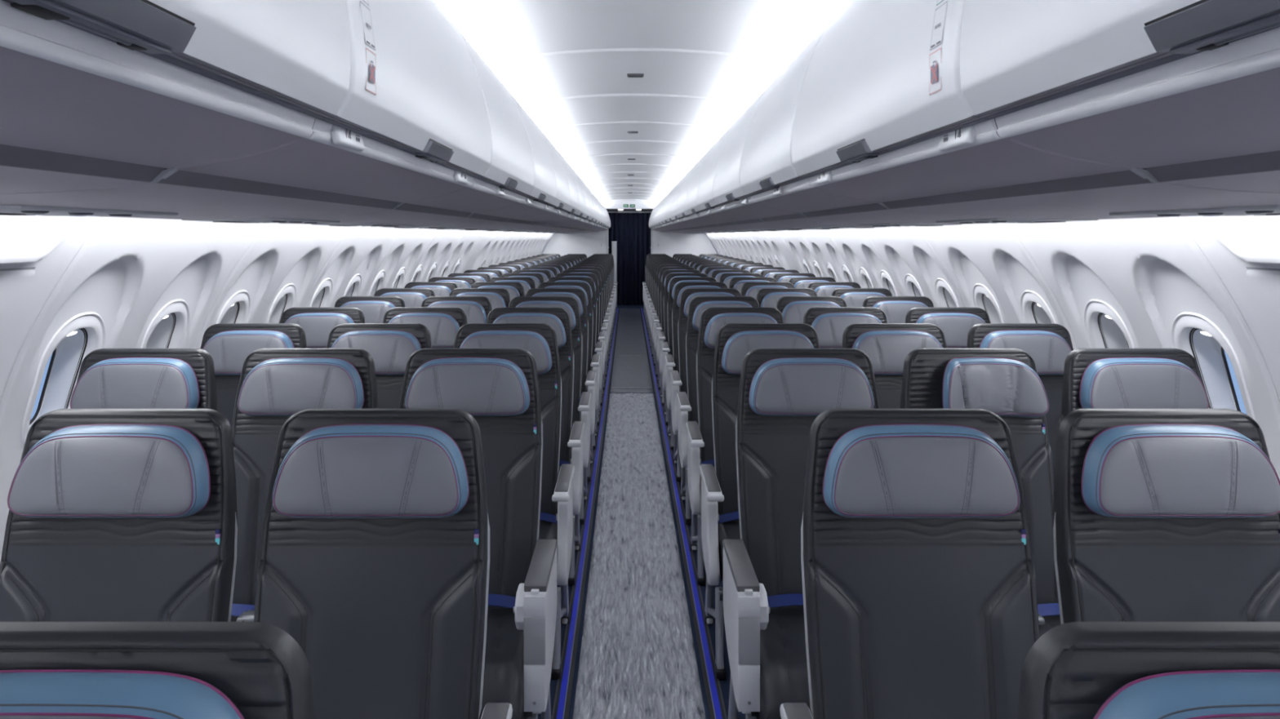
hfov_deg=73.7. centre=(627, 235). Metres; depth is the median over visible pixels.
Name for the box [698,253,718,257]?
passenger seat
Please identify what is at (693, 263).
passenger seat
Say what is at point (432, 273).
window
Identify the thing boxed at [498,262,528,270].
passenger seat
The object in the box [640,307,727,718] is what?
trim
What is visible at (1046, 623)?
seat cushion
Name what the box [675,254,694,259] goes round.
passenger seat
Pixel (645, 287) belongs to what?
passenger seat
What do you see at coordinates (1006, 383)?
passenger seat
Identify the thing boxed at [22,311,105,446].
window
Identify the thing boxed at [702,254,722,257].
passenger seat
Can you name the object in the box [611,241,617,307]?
post
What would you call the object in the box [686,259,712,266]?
passenger seat
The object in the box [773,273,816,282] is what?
passenger seat
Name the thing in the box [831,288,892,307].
passenger seat
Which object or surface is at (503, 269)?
passenger seat
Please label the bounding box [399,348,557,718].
passenger seat
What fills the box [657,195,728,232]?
bin
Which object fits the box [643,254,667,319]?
passenger seat
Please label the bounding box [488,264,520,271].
passenger seat
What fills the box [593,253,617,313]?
passenger seat
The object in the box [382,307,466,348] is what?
passenger seat
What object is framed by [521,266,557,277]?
passenger seat
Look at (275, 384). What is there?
passenger seat
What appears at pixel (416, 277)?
window
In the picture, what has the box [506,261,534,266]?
passenger seat
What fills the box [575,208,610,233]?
bin
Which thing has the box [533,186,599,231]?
bin
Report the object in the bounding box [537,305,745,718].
floor
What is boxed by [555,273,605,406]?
passenger seat
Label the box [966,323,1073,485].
passenger seat
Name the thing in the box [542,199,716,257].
wall
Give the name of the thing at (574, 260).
passenger seat
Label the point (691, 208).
bin
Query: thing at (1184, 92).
bin
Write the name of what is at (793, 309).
passenger seat
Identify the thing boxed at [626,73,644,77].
ceiling vent
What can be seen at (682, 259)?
passenger seat
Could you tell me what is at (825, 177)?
plate
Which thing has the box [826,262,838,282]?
window
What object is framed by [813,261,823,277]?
window
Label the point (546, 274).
passenger seat
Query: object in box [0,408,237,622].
passenger seat
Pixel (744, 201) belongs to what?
plate
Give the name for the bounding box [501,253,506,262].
window
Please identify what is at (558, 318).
passenger seat
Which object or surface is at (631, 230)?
curtain
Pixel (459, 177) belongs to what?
plate
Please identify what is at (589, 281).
passenger seat
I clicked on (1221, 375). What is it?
window
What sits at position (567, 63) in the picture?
ceiling
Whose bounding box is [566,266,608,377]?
passenger seat
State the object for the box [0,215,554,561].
wall
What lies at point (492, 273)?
passenger seat
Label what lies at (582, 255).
passenger seat
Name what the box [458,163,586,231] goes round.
bin
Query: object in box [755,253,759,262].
window
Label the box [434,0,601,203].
light
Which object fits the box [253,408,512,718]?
passenger seat
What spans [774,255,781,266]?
window
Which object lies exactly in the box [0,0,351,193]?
bin
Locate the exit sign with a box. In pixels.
[622,204,635,207]
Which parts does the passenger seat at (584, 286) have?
backrest, leg, armrest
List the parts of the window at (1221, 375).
pane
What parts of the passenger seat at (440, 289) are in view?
backrest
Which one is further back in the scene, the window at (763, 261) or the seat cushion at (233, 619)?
the window at (763, 261)
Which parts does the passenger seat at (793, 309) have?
backrest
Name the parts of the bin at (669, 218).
door, panel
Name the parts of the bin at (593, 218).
panel, door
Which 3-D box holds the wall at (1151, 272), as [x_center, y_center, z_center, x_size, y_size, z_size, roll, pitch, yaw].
[1.763,0.719,7.449,0.362,1.567,21.038,0,0,0]
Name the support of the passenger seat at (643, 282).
on the floor
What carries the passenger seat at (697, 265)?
on the floor
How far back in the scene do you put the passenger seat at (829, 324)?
4.12 m
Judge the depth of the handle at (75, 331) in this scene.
2.76 m
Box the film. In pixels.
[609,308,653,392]
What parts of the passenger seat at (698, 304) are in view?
armrest, leg, backrest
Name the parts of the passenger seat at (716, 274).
backrest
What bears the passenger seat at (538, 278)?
on the floor
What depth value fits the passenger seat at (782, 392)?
2.56 m
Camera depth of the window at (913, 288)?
5.60 m
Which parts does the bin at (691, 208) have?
rail, door, panel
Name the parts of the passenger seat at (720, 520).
armrest, leg, seat frame, backrest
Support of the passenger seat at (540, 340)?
on the floor
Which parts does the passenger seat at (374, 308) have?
backrest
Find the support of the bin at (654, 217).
attached to the ceiling
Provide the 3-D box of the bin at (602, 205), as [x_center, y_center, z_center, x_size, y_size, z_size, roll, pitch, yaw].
[-0.911,-0.319,15.136,1.108,0.555,1.029,0,0,0]
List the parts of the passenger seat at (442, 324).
backrest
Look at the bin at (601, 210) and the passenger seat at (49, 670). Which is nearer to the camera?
the passenger seat at (49, 670)
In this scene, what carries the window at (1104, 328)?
in the wall at (1151, 272)
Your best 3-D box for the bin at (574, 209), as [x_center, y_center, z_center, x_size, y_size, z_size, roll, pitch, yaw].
[-0.911,-0.319,5.854,1.108,0.555,1.029,0,0,0]
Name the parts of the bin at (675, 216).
door, panel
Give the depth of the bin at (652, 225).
15.03 m
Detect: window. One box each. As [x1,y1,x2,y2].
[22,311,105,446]
[140,299,189,348]
[215,290,250,324]
[266,283,296,323]
[309,278,332,307]
[343,273,361,296]
[368,270,385,296]
[391,267,405,288]
[410,265,422,282]
[425,262,436,282]
[440,261,449,277]
[452,259,460,273]
[480,255,487,266]
[487,254,493,266]
[494,253,500,264]
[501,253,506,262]
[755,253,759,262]
[760,253,766,264]
[767,254,773,266]
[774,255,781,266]
[801,259,810,273]
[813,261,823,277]
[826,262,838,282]
[841,265,853,282]
[859,267,873,288]
[880,270,897,296]
[905,273,923,296]
[934,278,959,307]
[973,283,1003,323]
[1020,290,1056,324]
[1084,299,1134,348]
[1170,311,1255,421]
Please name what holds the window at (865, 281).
in the wall at (1151, 272)
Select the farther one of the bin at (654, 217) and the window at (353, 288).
the bin at (654, 217)
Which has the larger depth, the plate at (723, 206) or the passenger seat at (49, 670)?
the plate at (723, 206)
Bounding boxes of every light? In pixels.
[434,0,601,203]
[657,0,850,203]
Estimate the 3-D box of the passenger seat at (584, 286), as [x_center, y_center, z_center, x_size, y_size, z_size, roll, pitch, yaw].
[-0.469,0.927,6.221,0.530,1.144,0.637,0,0,0]
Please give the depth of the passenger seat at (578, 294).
5.65 m
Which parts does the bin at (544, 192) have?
panel, door, rail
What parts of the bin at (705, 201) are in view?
rail, door, panel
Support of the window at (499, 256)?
in the wall at (122, 270)
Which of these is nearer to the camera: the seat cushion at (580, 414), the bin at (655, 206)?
the seat cushion at (580, 414)
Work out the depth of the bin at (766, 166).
2.60 m
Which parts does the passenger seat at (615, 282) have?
backrest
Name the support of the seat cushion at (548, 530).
on the passenger seat at (540, 340)
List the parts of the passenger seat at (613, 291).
backrest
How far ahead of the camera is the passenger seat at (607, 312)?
10.26 m
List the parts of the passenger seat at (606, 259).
backrest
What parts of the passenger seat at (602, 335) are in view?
backrest, leg, armrest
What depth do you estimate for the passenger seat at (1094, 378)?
2.58 m
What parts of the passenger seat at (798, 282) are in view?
backrest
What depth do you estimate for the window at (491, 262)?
11.14 m
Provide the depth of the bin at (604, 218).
13.05 m
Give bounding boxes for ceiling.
[435,0,845,201]
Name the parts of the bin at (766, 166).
rail, door, panel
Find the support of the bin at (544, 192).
attached to the ceiling
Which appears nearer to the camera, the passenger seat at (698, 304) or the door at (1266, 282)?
the door at (1266, 282)
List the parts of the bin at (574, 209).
panel, door, rail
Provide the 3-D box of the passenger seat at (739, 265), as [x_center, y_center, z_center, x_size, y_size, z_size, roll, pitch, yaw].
[1.571,0.927,10.829,0.490,1.144,0.637,0,0,0]
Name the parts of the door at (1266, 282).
panel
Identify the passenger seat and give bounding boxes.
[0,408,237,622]
[0,622,315,718]
[70,348,217,410]
[200,323,306,428]
[230,348,377,622]
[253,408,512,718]
[280,307,364,348]
[326,323,431,408]
[334,296,405,323]
[373,288,435,307]
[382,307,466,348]
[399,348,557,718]
[404,282,457,296]
[421,296,492,324]
[427,277,475,288]
[447,273,489,282]
[448,288,510,309]
[453,323,574,679]
[463,270,502,278]
[470,282,524,301]
[476,266,512,275]
[486,307,584,586]
[487,277,535,295]
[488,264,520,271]
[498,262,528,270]
[501,273,543,288]
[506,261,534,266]
[508,296,591,524]
[511,270,551,282]
[514,259,540,264]
[520,257,545,262]
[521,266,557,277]
[524,288,596,482]
[526,257,549,261]
[529,264,562,273]
[531,255,553,259]
[537,254,557,258]
[537,262,567,271]
[537,282,599,450]
[541,253,560,257]
[542,261,571,268]
[546,277,603,426]
[547,259,574,266]
[552,257,577,264]
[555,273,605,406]
[557,257,580,262]
[560,255,582,261]
[561,270,607,390]
[564,254,585,260]
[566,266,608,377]
[567,253,586,258]
[572,264,610,365]
[576,262,611,356]
[579,261,613,347]
[582,259,613,341]
[585,257,614,334]
[587,257,615,328]
[589,255,616,324]
[592,254,616,319]
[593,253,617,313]
[642,253,666,315]
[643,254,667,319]
[644,255,670,324]
[644,257,672,328]
[645,257,675,334]
[647,259,678,341]
[648,261,681,347]
[649,262,684,355]
[651,264,689,366]
[653,266,695,377]
[655,270,701,390]
[657,273,708,406]
[661,277,717,426]
[665,282,728,450]
[670,288,741,482]
[672,253,692,258]
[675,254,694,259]
[676,296,759,524]
[677,255,699,261]
[680,257,702,262]
[683,257,707,264]
[685,307,783,586]
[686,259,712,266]
[689,261,718,267]
[693,262,724,270]
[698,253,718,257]
[698,264,731,273]
[699,323,820,679]
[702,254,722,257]
[705,266,740,277]
[706,255,728,259]
[710,257,733,261]
[711,270,750,282]
[715,257,739,262]
[719,273,762,288]
[720,259,746,264]
[722,348,879,718]
[726,261,754,266]
[728,277,777,293]
[733,262,763,270]
[741,264,773,271]
[741,282,794,298]
[750,266,785,274]
[755,288,817,308]
[760,270,799,277]
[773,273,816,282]
[776,296,847,323]
[779,408,1039,718]
[788,277,835,288]
[803,307,887,348]
[807,282,861,296]
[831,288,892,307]
[841,323,946,408]
[862,296,933,323]
[900,348,1061,636]
[905,307,990,348]
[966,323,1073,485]
[1017,622,1279,718]
[1053,408,1279,624]
[1061,348,1208,422]
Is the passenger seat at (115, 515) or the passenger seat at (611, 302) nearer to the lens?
the passenger seat at (115, 515)
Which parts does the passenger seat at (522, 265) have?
backrest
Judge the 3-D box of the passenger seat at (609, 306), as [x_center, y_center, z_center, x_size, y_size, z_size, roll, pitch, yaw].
[-0.469,0.927,10.829,0.530,1.144,0.637,0,0,0]
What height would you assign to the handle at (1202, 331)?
0.035 m
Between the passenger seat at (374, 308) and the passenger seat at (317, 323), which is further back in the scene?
the passenger seat at (374, 308)
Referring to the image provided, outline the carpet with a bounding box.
[573,392,705,718]
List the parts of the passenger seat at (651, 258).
backrest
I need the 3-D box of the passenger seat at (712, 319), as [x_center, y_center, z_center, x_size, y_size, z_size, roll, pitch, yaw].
[0.539,0.927,3.917,0.530,1.144,0.637,0,0,0]
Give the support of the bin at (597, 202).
attached to the ceiling
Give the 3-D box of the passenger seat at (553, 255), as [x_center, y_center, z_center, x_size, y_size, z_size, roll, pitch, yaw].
[-1.501,0.927,15.437,0.490,1.144,0.637,0,0,0]
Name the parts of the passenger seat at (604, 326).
backrest, armrest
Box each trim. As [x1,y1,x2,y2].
[551,307,618,718]
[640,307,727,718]
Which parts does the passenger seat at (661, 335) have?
armrest, leg, backrest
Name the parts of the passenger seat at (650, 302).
backrest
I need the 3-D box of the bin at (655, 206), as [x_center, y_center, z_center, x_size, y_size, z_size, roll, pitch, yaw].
[0.981,-0.319,17.199,1.108,0.555,1.029,0,0,0]
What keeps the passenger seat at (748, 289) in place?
on the floor
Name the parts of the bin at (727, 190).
rail, door, panel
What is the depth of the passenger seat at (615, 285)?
15.67 m
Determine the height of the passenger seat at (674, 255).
1.144 m
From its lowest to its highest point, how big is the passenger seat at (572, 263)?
1.144 m
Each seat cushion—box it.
[230,616,239,622]
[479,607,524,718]
[537,520,557,540]
[555,466,560,514]
[569,429,572,462]
[578,411,581,421]
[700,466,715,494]
[717,520,740,584]
[758,608,812,718]
[1039,615,1061,636]
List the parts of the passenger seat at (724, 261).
backrest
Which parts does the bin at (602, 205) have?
door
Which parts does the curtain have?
rail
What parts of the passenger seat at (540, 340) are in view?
backrest, leg, armrest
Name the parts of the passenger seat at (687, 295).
armrest, leg, backrest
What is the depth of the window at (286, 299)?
4.50 m
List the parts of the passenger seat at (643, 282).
backrest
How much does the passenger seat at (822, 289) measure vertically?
1.144 m
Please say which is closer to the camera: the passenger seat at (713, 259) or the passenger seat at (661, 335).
the passenger seat at (661, 335)
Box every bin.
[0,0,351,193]
[0,0,491,217]
[128,22,534,223]
[288,90,556,226]
[377,126,570,228]
[430,146,580,229]
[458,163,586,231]
[481,173,591,231]
[503,181,595,231]
[527,191,601,232]
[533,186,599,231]
[533,195,604,232]
[550,203,607,233]
[553,204,608,233]
[557,200,605,232]
[571,205,609,233]
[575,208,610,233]
[648,206,684,233]
[649,204,688,233]
[651,203,706,233]
[653,201,710,233]
[654,199,703,232]
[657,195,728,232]
[659,190,734,232]
[662,186,728,231]
[666,180,759,231]
[671,171,782,231]
[677,160,805,231]
[685,145,833,229]
[696,124,892,228]
[712,90,987,226]
[739,20,1154,223]
[791,0,1279,217]
[959,0,1279,192]
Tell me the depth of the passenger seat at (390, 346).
3.36 m
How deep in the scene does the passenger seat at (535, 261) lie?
12.63 m
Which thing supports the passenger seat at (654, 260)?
on the floor
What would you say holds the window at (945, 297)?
in the wall at (1151, 272)
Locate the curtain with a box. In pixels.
[607,211,651,305]
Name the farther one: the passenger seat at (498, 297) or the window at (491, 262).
the window at (491, 262)
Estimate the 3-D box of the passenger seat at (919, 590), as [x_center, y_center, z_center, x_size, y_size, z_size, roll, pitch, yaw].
[0.552,0.927,1.451,0.530,1.144,0.637,0,0,0]
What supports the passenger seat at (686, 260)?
on the floor
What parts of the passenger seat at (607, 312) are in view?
backrest, armrest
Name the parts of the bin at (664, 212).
door, panel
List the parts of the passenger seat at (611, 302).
backrest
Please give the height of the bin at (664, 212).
0.555 m
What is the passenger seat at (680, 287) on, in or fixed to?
on the floor
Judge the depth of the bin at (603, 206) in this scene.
16.08 m
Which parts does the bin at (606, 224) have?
panel, door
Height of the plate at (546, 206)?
0.028 m
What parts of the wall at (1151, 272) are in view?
wall panel, wall panel, wall panel, wall panel, wall panel, wall panel, wall panel, wall panel, wall panel, wall panel, wall panel, wall panel, wall panel, wall panel, wall panel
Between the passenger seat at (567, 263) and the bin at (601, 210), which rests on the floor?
the passenger seat at (567, 263)
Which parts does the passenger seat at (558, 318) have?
backrest, leg, armrest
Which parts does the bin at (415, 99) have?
panel, rail, door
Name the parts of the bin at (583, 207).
panel, door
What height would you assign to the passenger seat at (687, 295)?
1.144 m
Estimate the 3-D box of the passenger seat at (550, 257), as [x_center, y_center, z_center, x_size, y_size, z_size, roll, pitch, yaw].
[-1.501,0.927,14.669,0.490,1.144,0.637,0,0,0]
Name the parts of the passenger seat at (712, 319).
armrest, leg, backrest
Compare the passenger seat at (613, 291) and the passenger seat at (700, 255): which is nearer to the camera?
the passenger seat at (613, 291)
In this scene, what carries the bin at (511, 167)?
attached to the ceiling
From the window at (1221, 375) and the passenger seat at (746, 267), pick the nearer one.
the window at (1221, 375)
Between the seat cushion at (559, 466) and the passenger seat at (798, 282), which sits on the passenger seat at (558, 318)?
the seat cushion at (559, 466)
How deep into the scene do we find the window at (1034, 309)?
3.94 m
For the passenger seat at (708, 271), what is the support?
on the floor
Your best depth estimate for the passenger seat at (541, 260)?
13.40 m
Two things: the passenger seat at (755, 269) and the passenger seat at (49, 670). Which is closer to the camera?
the passenger seat at (49, 670)
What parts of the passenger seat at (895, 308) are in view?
backrest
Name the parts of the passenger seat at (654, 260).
armrest, backrest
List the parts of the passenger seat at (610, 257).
backrest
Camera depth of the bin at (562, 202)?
4.70 m
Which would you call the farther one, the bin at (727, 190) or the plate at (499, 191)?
the bin at (727, 190)
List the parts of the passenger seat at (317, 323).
backrest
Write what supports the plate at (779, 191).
attached to the bin at (766, 166)
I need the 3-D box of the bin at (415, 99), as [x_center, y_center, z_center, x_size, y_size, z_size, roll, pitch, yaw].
[-0.910,-0.319,1.677,1.109,0.555,1.133,0,0,0]
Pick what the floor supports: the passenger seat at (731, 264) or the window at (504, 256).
the passenger seat at (731, 264)
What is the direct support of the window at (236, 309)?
in the wall at (122, 270)
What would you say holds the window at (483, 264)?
in the wall at (122, 270)
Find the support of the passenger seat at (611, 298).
on the floor
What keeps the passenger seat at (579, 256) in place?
on the floor
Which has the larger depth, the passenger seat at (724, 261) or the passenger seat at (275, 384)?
the passenger seat at (724, 261)
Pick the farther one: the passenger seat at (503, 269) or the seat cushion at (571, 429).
the passenger seat at (503, 269)
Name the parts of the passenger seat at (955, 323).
backrest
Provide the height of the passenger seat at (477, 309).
1.144 m
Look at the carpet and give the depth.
3.54 m
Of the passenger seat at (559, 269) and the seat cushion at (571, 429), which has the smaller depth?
the seat cushion at (571, 429)
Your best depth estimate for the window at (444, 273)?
8.38 m
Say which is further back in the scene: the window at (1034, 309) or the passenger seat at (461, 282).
the passenger seat at (461, 282)
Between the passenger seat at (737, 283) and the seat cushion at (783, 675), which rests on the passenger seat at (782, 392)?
the seat cushion at (783, 675)
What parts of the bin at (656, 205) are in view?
door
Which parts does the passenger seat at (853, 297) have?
backrest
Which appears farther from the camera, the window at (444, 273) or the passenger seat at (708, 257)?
the passenger seat at (708, 257)
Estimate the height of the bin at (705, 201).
0.555 m
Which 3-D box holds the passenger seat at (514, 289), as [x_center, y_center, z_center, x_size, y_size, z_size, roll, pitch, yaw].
[-0.997,0.927,6.221,0.490,1.144,0.637,0,0,0]
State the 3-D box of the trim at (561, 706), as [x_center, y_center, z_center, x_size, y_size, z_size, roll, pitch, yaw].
[-0.212,1.496,7.694,0.052,0.007,19.811,0,0,0]
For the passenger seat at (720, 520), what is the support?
on the floor
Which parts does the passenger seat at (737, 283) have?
backrest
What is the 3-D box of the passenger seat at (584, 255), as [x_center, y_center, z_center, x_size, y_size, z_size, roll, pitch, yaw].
[-0.997,0.927,16.205,0.490,1.144,0.637,0,0,0]
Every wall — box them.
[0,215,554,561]
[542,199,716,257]
[606,208,653,211]
[705,215,1279,479]
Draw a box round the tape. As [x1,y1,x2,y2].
[611,387,651,388]
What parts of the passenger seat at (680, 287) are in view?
armrest, leg, backrest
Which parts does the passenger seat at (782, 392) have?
armrest, panel, leg, seat frame, backrest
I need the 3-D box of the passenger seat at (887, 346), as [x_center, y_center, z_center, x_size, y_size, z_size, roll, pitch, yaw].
[1.067,0.927,3.149,0.490,1.144,0.637,0,0,0]
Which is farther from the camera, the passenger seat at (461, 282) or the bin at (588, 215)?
the bin at (588, 215)
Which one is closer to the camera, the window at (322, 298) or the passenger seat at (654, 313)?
the window at (322, 298)
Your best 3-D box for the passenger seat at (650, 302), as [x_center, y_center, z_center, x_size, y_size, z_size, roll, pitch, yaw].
[0.539,0.927,11.597,0.530,1.144,0.637,0,0,0]
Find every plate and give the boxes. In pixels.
[330,124,364,151]
[453,170,467,184]
[495,186,504,196]
[525,197,532,204]
[544,204,549,210]
[720,204,725,210]
[741,197,748,204]
[773,186,783,196]
[816,170,832,184]
[937,124,976,151]
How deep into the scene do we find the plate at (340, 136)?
1.20 m
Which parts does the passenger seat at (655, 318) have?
armrest, leg, backrest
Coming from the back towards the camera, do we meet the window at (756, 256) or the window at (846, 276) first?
the window at (756, 256)
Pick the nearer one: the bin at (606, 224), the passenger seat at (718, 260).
the passenger seat at (718, 260)
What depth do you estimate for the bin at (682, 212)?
6.78 m
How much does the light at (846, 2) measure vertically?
0.044 m
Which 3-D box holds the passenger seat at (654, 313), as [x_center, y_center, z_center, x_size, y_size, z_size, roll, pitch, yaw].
[0.539,0.927,10.061,0.530,1.144,0.637,0,0,0]
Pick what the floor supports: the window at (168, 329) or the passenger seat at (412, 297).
the passenger seat at (412, 297)
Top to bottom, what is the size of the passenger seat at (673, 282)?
1.144 m
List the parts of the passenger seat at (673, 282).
armrest, leg, backrest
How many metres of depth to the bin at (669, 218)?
8.90 m
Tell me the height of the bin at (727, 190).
0.555 m
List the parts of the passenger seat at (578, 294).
backrest, leg, armrest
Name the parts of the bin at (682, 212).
rail, door, panel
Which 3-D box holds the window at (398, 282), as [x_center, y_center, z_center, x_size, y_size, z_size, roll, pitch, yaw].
[-1.855,0.476,6.624,0.227,0.468,0.316,0,0,0]
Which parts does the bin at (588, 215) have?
panel, door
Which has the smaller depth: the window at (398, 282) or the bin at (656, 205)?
the window at (398, 282)
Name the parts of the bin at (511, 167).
panel, door, rail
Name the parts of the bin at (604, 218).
panel, door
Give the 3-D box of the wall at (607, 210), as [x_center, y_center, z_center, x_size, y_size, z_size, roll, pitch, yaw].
[0.035,-0.530,18.025,1.700,0.070,0.480,0,0,0]
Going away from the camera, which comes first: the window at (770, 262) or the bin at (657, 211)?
the window at (770, 262)
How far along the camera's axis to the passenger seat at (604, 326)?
8.75 m
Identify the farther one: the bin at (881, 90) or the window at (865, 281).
the window at (865, 281)
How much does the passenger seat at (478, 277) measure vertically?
1.144 m
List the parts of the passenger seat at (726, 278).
backrest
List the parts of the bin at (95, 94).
panel, rail, door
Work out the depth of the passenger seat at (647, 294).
13.35 m
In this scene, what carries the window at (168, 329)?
in the wall at (122, 270)
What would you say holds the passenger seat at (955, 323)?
on the floor
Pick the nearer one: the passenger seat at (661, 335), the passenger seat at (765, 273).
the passenger seat at (661, 335)
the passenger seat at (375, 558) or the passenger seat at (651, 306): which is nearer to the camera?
the passenger seat at (375, 558)
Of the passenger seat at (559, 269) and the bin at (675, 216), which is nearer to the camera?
the bin at (675, 216)
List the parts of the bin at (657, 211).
door, panel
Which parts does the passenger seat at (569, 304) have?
backrest, leg, armrest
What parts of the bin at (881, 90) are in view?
door, rail, panel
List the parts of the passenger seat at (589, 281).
backrest, leg, armrest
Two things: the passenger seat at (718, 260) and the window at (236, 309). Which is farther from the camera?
the passenger seat at (718, 260)
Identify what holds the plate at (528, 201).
attached to the bin at (544, 192)
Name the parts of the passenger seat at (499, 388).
backrest, seat frame, leg, panel, armrest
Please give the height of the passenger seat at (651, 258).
1.144 m
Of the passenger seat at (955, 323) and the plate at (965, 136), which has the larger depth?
the passenger seat at (955, 323)
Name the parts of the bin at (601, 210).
panel, door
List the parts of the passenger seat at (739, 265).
backrest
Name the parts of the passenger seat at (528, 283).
backrest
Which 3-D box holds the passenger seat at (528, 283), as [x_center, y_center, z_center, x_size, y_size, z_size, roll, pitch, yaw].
[-0.997,0.927,6.989,0.490,1.144,0.637,0,0,0]
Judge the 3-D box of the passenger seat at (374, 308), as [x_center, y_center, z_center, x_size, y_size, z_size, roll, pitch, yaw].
[-1.501,0.927,4.685,0.490,1.144,0.637,0,0,0]
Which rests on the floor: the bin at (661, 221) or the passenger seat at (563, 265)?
the passenger seat at (563, 265)
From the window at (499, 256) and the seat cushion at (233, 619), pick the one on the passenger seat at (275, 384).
the seat cushion at (233, 619)
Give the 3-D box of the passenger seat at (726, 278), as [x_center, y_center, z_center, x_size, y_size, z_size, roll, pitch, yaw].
[1.067,0.927,7.757,0.490,1.144,0.637,0,0,0]
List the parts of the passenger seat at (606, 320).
backrest, leg, armrest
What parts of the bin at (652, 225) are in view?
door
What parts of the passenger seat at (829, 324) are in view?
backrest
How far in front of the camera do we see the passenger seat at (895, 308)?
4.90 m
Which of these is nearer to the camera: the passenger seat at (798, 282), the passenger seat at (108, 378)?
the passenger seat at (108, 378)
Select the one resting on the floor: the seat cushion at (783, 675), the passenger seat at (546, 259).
the passenger seat at (546, 259)
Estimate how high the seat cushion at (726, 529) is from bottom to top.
0.152 m
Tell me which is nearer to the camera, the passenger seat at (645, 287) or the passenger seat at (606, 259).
the passenger seat at (606, 259)
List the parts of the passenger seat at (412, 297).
backrest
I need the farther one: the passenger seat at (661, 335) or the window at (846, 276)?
the passenger seat at (661, 335)
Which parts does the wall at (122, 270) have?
wall panel, wall panel, wall panel, wall panel, wall panel, wall panel, wall panel, wall panel, wall panel, wall panel, wall panel, wall panel, wall panel, wall panel, wall panel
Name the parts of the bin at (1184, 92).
door, rail, panel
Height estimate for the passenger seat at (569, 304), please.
1.144 m
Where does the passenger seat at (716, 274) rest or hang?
on the floor
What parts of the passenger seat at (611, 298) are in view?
backrest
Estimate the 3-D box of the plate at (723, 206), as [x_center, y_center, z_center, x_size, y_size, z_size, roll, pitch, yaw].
[0.472,-0.140,4.216,0.016,0.028,0.112,0,0,0]
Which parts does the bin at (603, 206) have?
door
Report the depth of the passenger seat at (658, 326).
8.72 m
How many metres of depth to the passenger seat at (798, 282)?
7.25 m
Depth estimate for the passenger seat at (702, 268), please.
10.33 m
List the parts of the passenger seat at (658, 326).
armrest, leg, backrest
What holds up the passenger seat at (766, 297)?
on the floor
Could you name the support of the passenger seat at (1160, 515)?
on the floor
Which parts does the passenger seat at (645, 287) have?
armrest, backrest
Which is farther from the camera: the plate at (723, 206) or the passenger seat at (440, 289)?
the passenger seat at (440, 289)
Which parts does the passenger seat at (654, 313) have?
armrest, leg, backrest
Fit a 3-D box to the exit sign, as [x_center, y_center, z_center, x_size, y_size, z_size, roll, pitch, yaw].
[0.025,-0.618,17.712,0.262,0.072,0.030,0,0,0]
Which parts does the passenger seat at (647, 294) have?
backrest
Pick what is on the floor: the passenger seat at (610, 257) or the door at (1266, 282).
the passenger seat at (610, 257)
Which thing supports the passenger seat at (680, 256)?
on the floor
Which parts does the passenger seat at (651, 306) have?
armrest, backrest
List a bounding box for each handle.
[66,329,77,336]
[1200,329,1211,336]
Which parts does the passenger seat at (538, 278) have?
backrest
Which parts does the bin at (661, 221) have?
door, panel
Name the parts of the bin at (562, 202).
panel, door, rail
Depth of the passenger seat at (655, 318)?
9.49 m
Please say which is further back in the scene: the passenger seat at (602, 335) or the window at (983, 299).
the passenger seat at (602, 335)
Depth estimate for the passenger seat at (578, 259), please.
14.17 m
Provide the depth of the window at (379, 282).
6.15 m
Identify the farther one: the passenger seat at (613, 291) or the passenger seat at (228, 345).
the passenger seat at (613, 291)
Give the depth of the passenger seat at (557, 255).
16.48 m
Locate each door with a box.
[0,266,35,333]
[1245,266,1279,330]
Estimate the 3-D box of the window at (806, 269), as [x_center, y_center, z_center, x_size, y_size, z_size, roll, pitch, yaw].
[1.925,0.476,8.838,0.227,0.468,0.316,0,0,0]
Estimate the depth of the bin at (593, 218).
8.89 m
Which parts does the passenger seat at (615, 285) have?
backrest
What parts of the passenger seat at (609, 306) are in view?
backrest, armrest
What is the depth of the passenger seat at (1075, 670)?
0.75 m
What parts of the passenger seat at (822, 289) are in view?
backrest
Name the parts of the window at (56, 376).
pane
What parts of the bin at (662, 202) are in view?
door, panel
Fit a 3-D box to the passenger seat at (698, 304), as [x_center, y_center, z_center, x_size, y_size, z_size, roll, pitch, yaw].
[0.539,0.927,4.685,0.530,1.144,0.637,0,0,0]
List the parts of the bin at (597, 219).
panel, door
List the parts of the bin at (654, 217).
door, panel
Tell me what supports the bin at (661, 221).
attached to the ceiling
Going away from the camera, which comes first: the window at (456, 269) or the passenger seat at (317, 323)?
the passenger seat at (317, 323)
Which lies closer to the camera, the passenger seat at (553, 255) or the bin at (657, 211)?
the bin at (657, 211)
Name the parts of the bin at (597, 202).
panel, door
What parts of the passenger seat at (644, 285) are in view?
backrest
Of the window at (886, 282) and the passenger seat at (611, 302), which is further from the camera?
the passenger seat at (611, 302)

